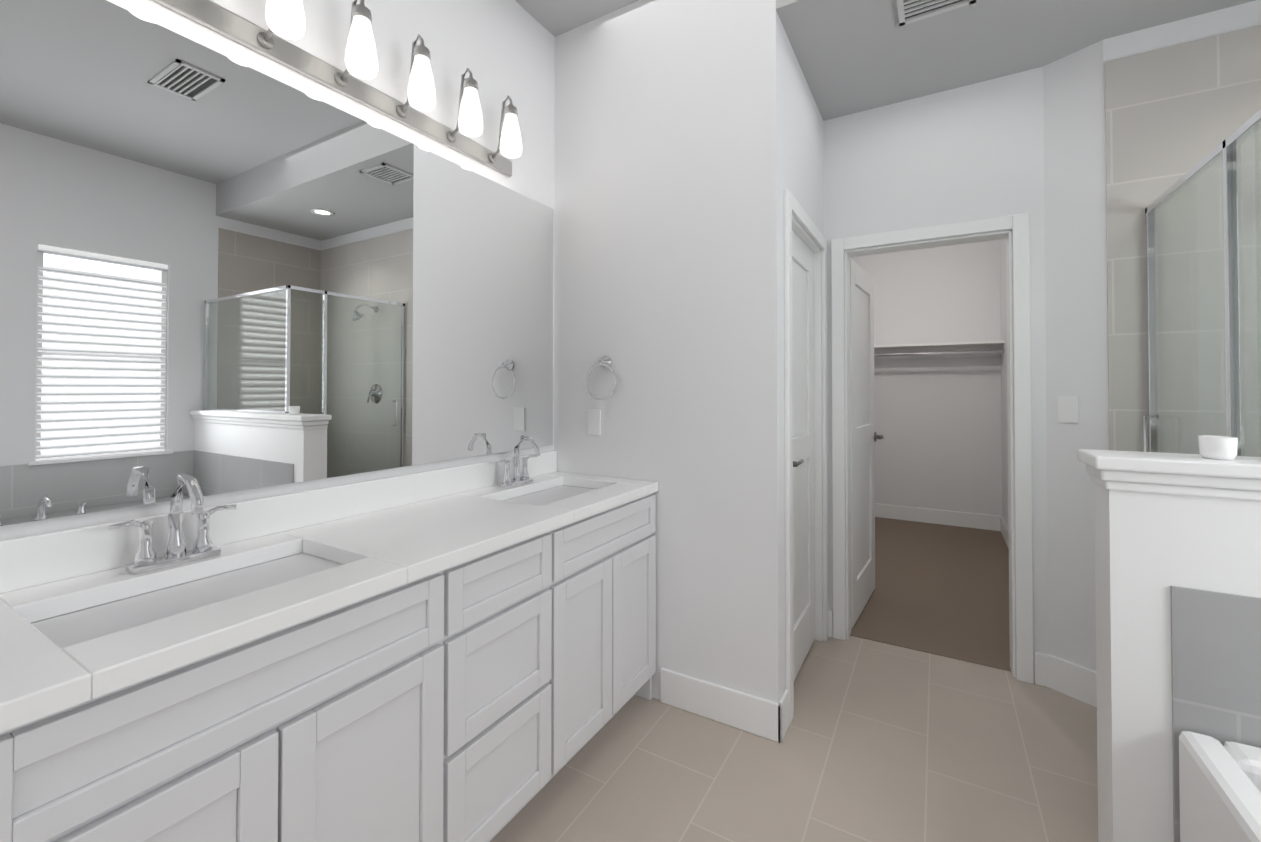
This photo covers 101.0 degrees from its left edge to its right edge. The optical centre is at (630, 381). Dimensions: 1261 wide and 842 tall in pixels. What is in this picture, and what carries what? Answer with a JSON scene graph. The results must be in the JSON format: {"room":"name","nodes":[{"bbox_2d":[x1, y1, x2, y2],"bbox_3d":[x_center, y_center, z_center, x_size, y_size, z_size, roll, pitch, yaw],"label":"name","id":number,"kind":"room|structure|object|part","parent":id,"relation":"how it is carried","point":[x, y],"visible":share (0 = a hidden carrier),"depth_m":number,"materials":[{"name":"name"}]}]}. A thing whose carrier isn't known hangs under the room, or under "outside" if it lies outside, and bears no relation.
{"room":"bathroom","nodes":[
{"label":"bathroom","id":0,"kind":"room"},
{"bbox_2d":[0,0,554,539],"bbox_3d":[-0.272,-0.159,2.765,0.120,3.000,7.410,0,-1,30],"label":"wall","id":1,"kind":"structure","parent":0,"point":[502,50],"depth_m":1.90,"materials":[{"name":"white paint"}]},
{"bbox_2d":[0,0,552,525],"bbox_3d":[-0.923,-0.274,1.531,0.006,1.120,2.180,0,-1,30],"label":"mirror","id":2,"kind":"object","parent":1,"relation":"attached to","point":[222,274],"visible":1,"depth_m":1.33,"materials":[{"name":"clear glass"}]},
{"bbox_2d":[0,451,556,590],"bbox_3d":[-0.922,0.364,1.511,0.018,0.100,2.232,0,-1,30],"label":"backsplash","id":3,"kind":"structure","parent":1,"relation":"attached to","point":[26,561],"depth_m":1.40,"materials":[{"name":"white stone"}]},
{"bbox_2d":[153,0,521,176],"bbox_3d":[-0.877,-1.019,1.462,0.167,0.263,1.692,0,-1,30],"label":"sconce","id":4,"kind":"object","parent":1,"relation":"attached to","point":[285,19],"visible":1,"depth_m":1.57,"materials":[{"name":"white glass"}]},
{"bbox_2d":[515,0,638,36],"bbox_3d":[0.311,-1.741,0.125,3.824,0.100,3.420,0,-1,30],"label":"ceiling","id":5,"kind":"structure","parent":0,"point":[554,18],"depth_m":2.33,"materials":[{"name":"grey paint"}]},
{"bbox_2d":[554,0,862,702],"bbox_3d":[1.209,-0.173,1.631,3.584,3.000,0.120,0,-1,30],"label":"wall","id":6,"kind":"structure","parent":0,"point":[669,215],"depth_m":2.14,"materials":[{"name":"white paint"}]},
{"bbox_2d":[588,410,600,434],"bbox_3d":[-0.166,0.184,2.363,0.070,0.115,0.005,0,-1,30],"label":"outlet","id":7,"kind":"object","parent":6,"relation":"attached to","point":[594,422],"visible":1,"depth_m":2.36,"materials":[{"name":"white plastic"}]},
{"bbox_2d":[586,356,616,400],"bbox_3d":[-0.119,-0.017,2.310,0.166,0.201,0.052,0,-1,30],"label":"towel ring","id":8,"kind":"object","parent":6,"relation":"attached to","point":[605,361],"visible":1,"depth_m":2.30,"materials":[{"name":"silver metal"}]},
{"bbox_2d":[660,667,788,742],"bbox_3d":[0.349,1.263,2.059,0.501,0.140,0.045,0,-1,30],"label":"baseboard","id":9,"kind":"structure","parent":6,"relation":"attached to","point":[758,716],"depth_m":2.02,"materials":[{"name":"white paint"}]},
{"bbox_2d":[490,636,1097,841],"bbox_3d":[0.569,1.354,0.525,3.824,0.080,4.436,0,-1,30],"label":"floor","id":10,"kind":"structure","parent":0,"point":[882,742],"depth_m":1.79,"materials":[{"name":"beige tile"}]},
{"bbox_2d":[0,487,657,841],"bbox_3d":[-0.693,0.888,1.370,0.550,0.872,2.232,0,-1,30],"label":"bathroom vanity","id":11,"kind":"object","parent":10,"relation":"on","point":[464,653],"depth_m":1.11,"materials":[{"name":"white wood"}]},
{"bbox_2d":[0,471,657,722],"bbox_3d":[-0.689,0.431,1.373,0.560,0.038,2.232,0,-1,30],"label":"countertop","id":12,"kind":"structure","parent":11,"relation":"on","point":[38,671],"depth_m":1.05,"materials":[{"name":"white stone"}]},
{"bbox_2d":[104,473,239,574],"bbox_3d":[-0.989,0.308,1.156,0.149,0.204,0.225,0,-1,30],"label":"faucet","id":13,"kind":"object","parent":12,"relation":"on","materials":[{"name":"silver metal"}]},
{"bbox_2d":[32,547,347,642],"bbox_3d":[-0.865,0.499,1.081,0.314,0.129,0.523,0,-1,30],"label":"sink","id":14,"kind":"object","parent":12,"relation":"in","point":[75,621],"depth_m":1.09,"materials":[{"name":"white ceramic"}]},
{"bbox_2d":[496,435,543,486],"bbox_3d":[-0.426,0.319,2.113,0.149,0.204,0.225,0,-1,30],"label":"faucet","id":15,"kind":"object","parent":12,"relation":"on","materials":[{"name":"silver metal"}]},
{"bbox_2d":[500,483,619,506],"bbox_3d":[-0.302,0.511,2.037,0.314,0.129,0.524,0,-1,30],"label":"sink","id":16,"kind":"object","parent":12,"relation":"in","point":[556,494],"depth_m":2.07,"materials":[{"name":"white ceramic"}]},
{"bbox_2d":[1094,482,1260,841],"bbox_3d":[1.998,0.773,1.022,1.617,1.095,0.150,0,-1,30],"label":"wall","id":17,"kind":"structure","parent":10,"relation":"on","point":[1150,548],"depth_m":1.33,"materials":[{"name":"white paint"}]},
{"bbox_2d":[1078,449,1260,500],"bbox_3d":[1.977,0.235,1.027,1.652,0.090,0.197,0,-1,30],"label":"trim","id":18,"kind":"structure","parent":17,"relation":"on","point":[1237,477],"depth_m":1.30,"materials":[{"name":"white paint"}]},
{"bbox_2d":[1198,435,1237,459],"bbox_3d":[1.476,0.165,1.308,0.068,0.055,0.067,0,-1,30],"label":"candle cup","id":19,"kind":"object","parent":18,"relation":"on","point":[1219,447],"visible":1,"depth_m":1.29,"materials":[{"name":"white ceramic"}]},
{"bbox_2d":[1170,585,1260,841],"bbox_3d":[2.008,0.914,0.923,1.502,0.810,0.008,0,-1,30],"label":"wall tiles","id":20,"kind":"structure","parent":17,"relation":"attached to","point":[1216,660],"depth_m":1.27,"materials":[{"name":"grey tile"}]},
{"bbox_2d":[1179,731,1260,841],"bbox_3d":[1.604,0.995,0.246,1.488,0.632,1.558,0,-1,30],"label":"bathtub","id":21,"kind":"object","parent":10,"relation":"on","point":[1220,790],"visible":0.98,"depth_m":1.16,"materials":[{"name":"white ceramic"}]},
{"bbox_2d":[784,30,823,569],"bbox_3d":[0.770,-0.033,2.443,0.120,2.740,0.836,0,-1,30],"label":"wall","id":22,"kind":"structure","parent":0,"point":[803,157],"depth_m":2.35,"materials":[{"name":"white paint"}]},
{"bbox_2d":[792,230,814,679],"bbox_3d":[0.794,0.322,2.409,0.091,2.005,0.680,0,-1,30],"label":"hall door","id":23,"kind":"structure","parent":22,"relation":"in","point":[803,449],"depth_m":2.52,"materials":[{"name":"white paint"}]},
{"bbox_3d":[0.693,0.342,2.203,0.056,0.064,0.147,0,-1,30],"label":"handle","id":24,"kind":"part","parent":23,"relation":"part of","materials":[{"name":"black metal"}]},
{"bbox_2d":[850,240,1001,515],"bbox_3d":[2.579,0.002,5.314,2.204,2.740,0.120,0,-1,30],"label":"wall","id":25,"kind":"structure","parent":0,"point":[937,426],"depth_m":5.01,"materials":[{"name":"white paint"}]},
{"bbox_2d":[875,503,999,530],"bbox_3d":[2.618,1.300,5.198,1.706,0.140,0.015,0,-1,30],"label":"baseboard","id":26,"kind":"structure","parent":25,"relation":"attached to","point":[944,517],"depth_m":4.99,"materials":[{"name":"white paint"}]},
{"bbox_2d":[874,340,1004,358],"bbox_3d":[2.559,-0.291,5.074,1.750,0.120,0.320,0,-1,30],"label":"shelf","id":27,"kind":"object","parent":25,"relation":"attached to","point":[954,349],"visible":0.67,"depth_m":4.89,"materials":[{"name":"white paint"}]},
{"bbox_3d":[2.503,-0.262,4.979,1.750,0.030,0.032,0,-1,30],"label":"rod","id":28,"kind":"part","parent":27,"relation":"part of","materials":[{"name":"silver metal"}]},
{"bbox_2d":[850,517,1010,670],"bbox_3d":[2.449,1.391,3.717,3.824,0.084,2.974,0,-1,30],"label":"floor","id":29,"kind":"structure","parent":0,"point":[941,590],"depth_m":3.30,"materials":[{"name":"brown carpet"}]},
{"bbox_2d":[823,67,1048,653],"bbox_3d":[2.100,-0.036,2.215,2.643,2.740,0.120,0,-1,30],"label":"wall","id":30,"kind":"structure","parent":0,"point":[975,151],"depth_m":2.48,"materials":[{"name":"white paint"}]},
{"bbox_2d":[850,258,883,627],"bbox_3d":[1.414,0.331,3.112,0.091,2.005,0.722,0,-1,34],"label":"closet door","id":31,"kind":"structure","parent":30,"relation":"in","point":[864,436],"depth_m":3.10,"materials":[{"name":"white paint"}]},
{"bbox_3d":[1.591,0.356,3.339,0.056,0.064,0.147,0,-1,34],"label":"handle","id":32,"kind":"part","parent":31,"relation":"part of","materials":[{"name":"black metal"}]},
{"bbox_2d":[784,189,1033,724],"bbox_3d":[1.175,0.289,2.263,0.998,2.092,0.968,0,-1,30],"label":"door frame","id":33,"kind":"structure","parent":30,"relation":"attached to","point":[1017,237],"depth_m":2.31,"materials":[{"name":"white paint"}]},
{"bbox_2d":[1000,239,1007,526],"bbox_3d":[2.737,-0.020,3.530,0.120,2.740,2.794,0,-1,30],"label":"wall","id":34,"kind":"structure","parent":0,"point":[1004,416],"depth_m":4.55,"materials":[{"name":"white paint"}]},
{"bbox_2d":[1000,516,1008,548],"bbox_3d":[2.679,1.281,3.548,0.015,0.140,2.794,0,-1,30],"label":"baseboard","id":35,"kind":"structure","parent":34,"relation":"attached to","point":[1003,527],"depth_m":4.46,"materials":[{"name":"white paint"}]},
{"bbox_2d":[784,0,1255,120],"bbox_3d":[2.222,-1.442,3.366,3.824,0.100,3.870,0,-1,30],"label":"ceiling","id":36,"kind":"structure","parent":0,"point":[861,56],"depth_m":2.14,"materials":[{"name":"grey paint"}]},
{"bbox_2d":[897,0,975,25],"bbox_3d":[1.101,-1.404,1.872,0.250,0.012,0.250,0,-1,30],"label":"ceiling vent","id":37,"kind":"object","parent":36,"relation":"in","point":[910,11],"visible":0.96,"depth_m":1.95,"materials":[{"name":"grey metal"}]},
{"bbox_2d":[1043,0,1260,670],"bbox_3d":[2.497,-0.040,1.853,1.591,2.740,0.100,0,-1,30],"label":"wall","id":38,"kind":"structure","parent":0,"point":[1075,229],"depth_m":2.20,"materials":[{"name":"white paint"}]},
{"bbox_2d":[1058,396,1078,422],"bbox_3d":[1.874,0.117,2.227,0.006,0.115,0.070,0,-1,-31],"label":"light switch","id":39,"kind":"object","parent":38,"relation":"attached to","point":[1068,409],"visible":1,"depth_m":2.22,"materials":[{"name":"white plastic"}]},
{"bbox_2d":[1048,654,1096,706],"bbox_3d":[1.883,1.264,2.191,0.015,0.140,0.207,0,-1,-31],"label":"baseboard","id":40,"kind":"structure","parent":38,"relation":"attached to","point":[1073,680],"depth_m":2.20,"materials":[{"name":"white paint"}]},
{"bbox_2d":[1105,25,1260,456],"bbox_3d":[2.549,0.009,1.758,1.406,2.640,0.010,0,-1,30],"label":"shower wall tile","id":41,"kind":"structure","parent":38,"relation":"attached to","point":[1174,114],"depth_m":2.02,"materials":[{"name":"grey tile"}]},
{"bbox_3d":[1.838,1.273,1.676,0.100,0.110,0.826,0,-1,30],"label":"curb","id":42,"kind":"object","parent":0,"visible":0},
{"bbox_2d":[1142,109,1260,456],"bbox_3d":[2.337,0.257,1.337,1.321,1.907,0.919,0,-1,30],"label":"shower enclosure","id":43,"kind":"object","parent":42,"relation":"on","point":[1226,149],"visible":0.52,"depth_m":1.59,"materials":[{"name":"clear glass"}]},
{"bbox_3d":[1.970,0.232,1.971,0.046,0.214,0.014,0,-1,30],"label":"handle","id":44,"kind":"part","parent":43,"relation":"part of","materials":[{"name":"silver metal"}]}
]}

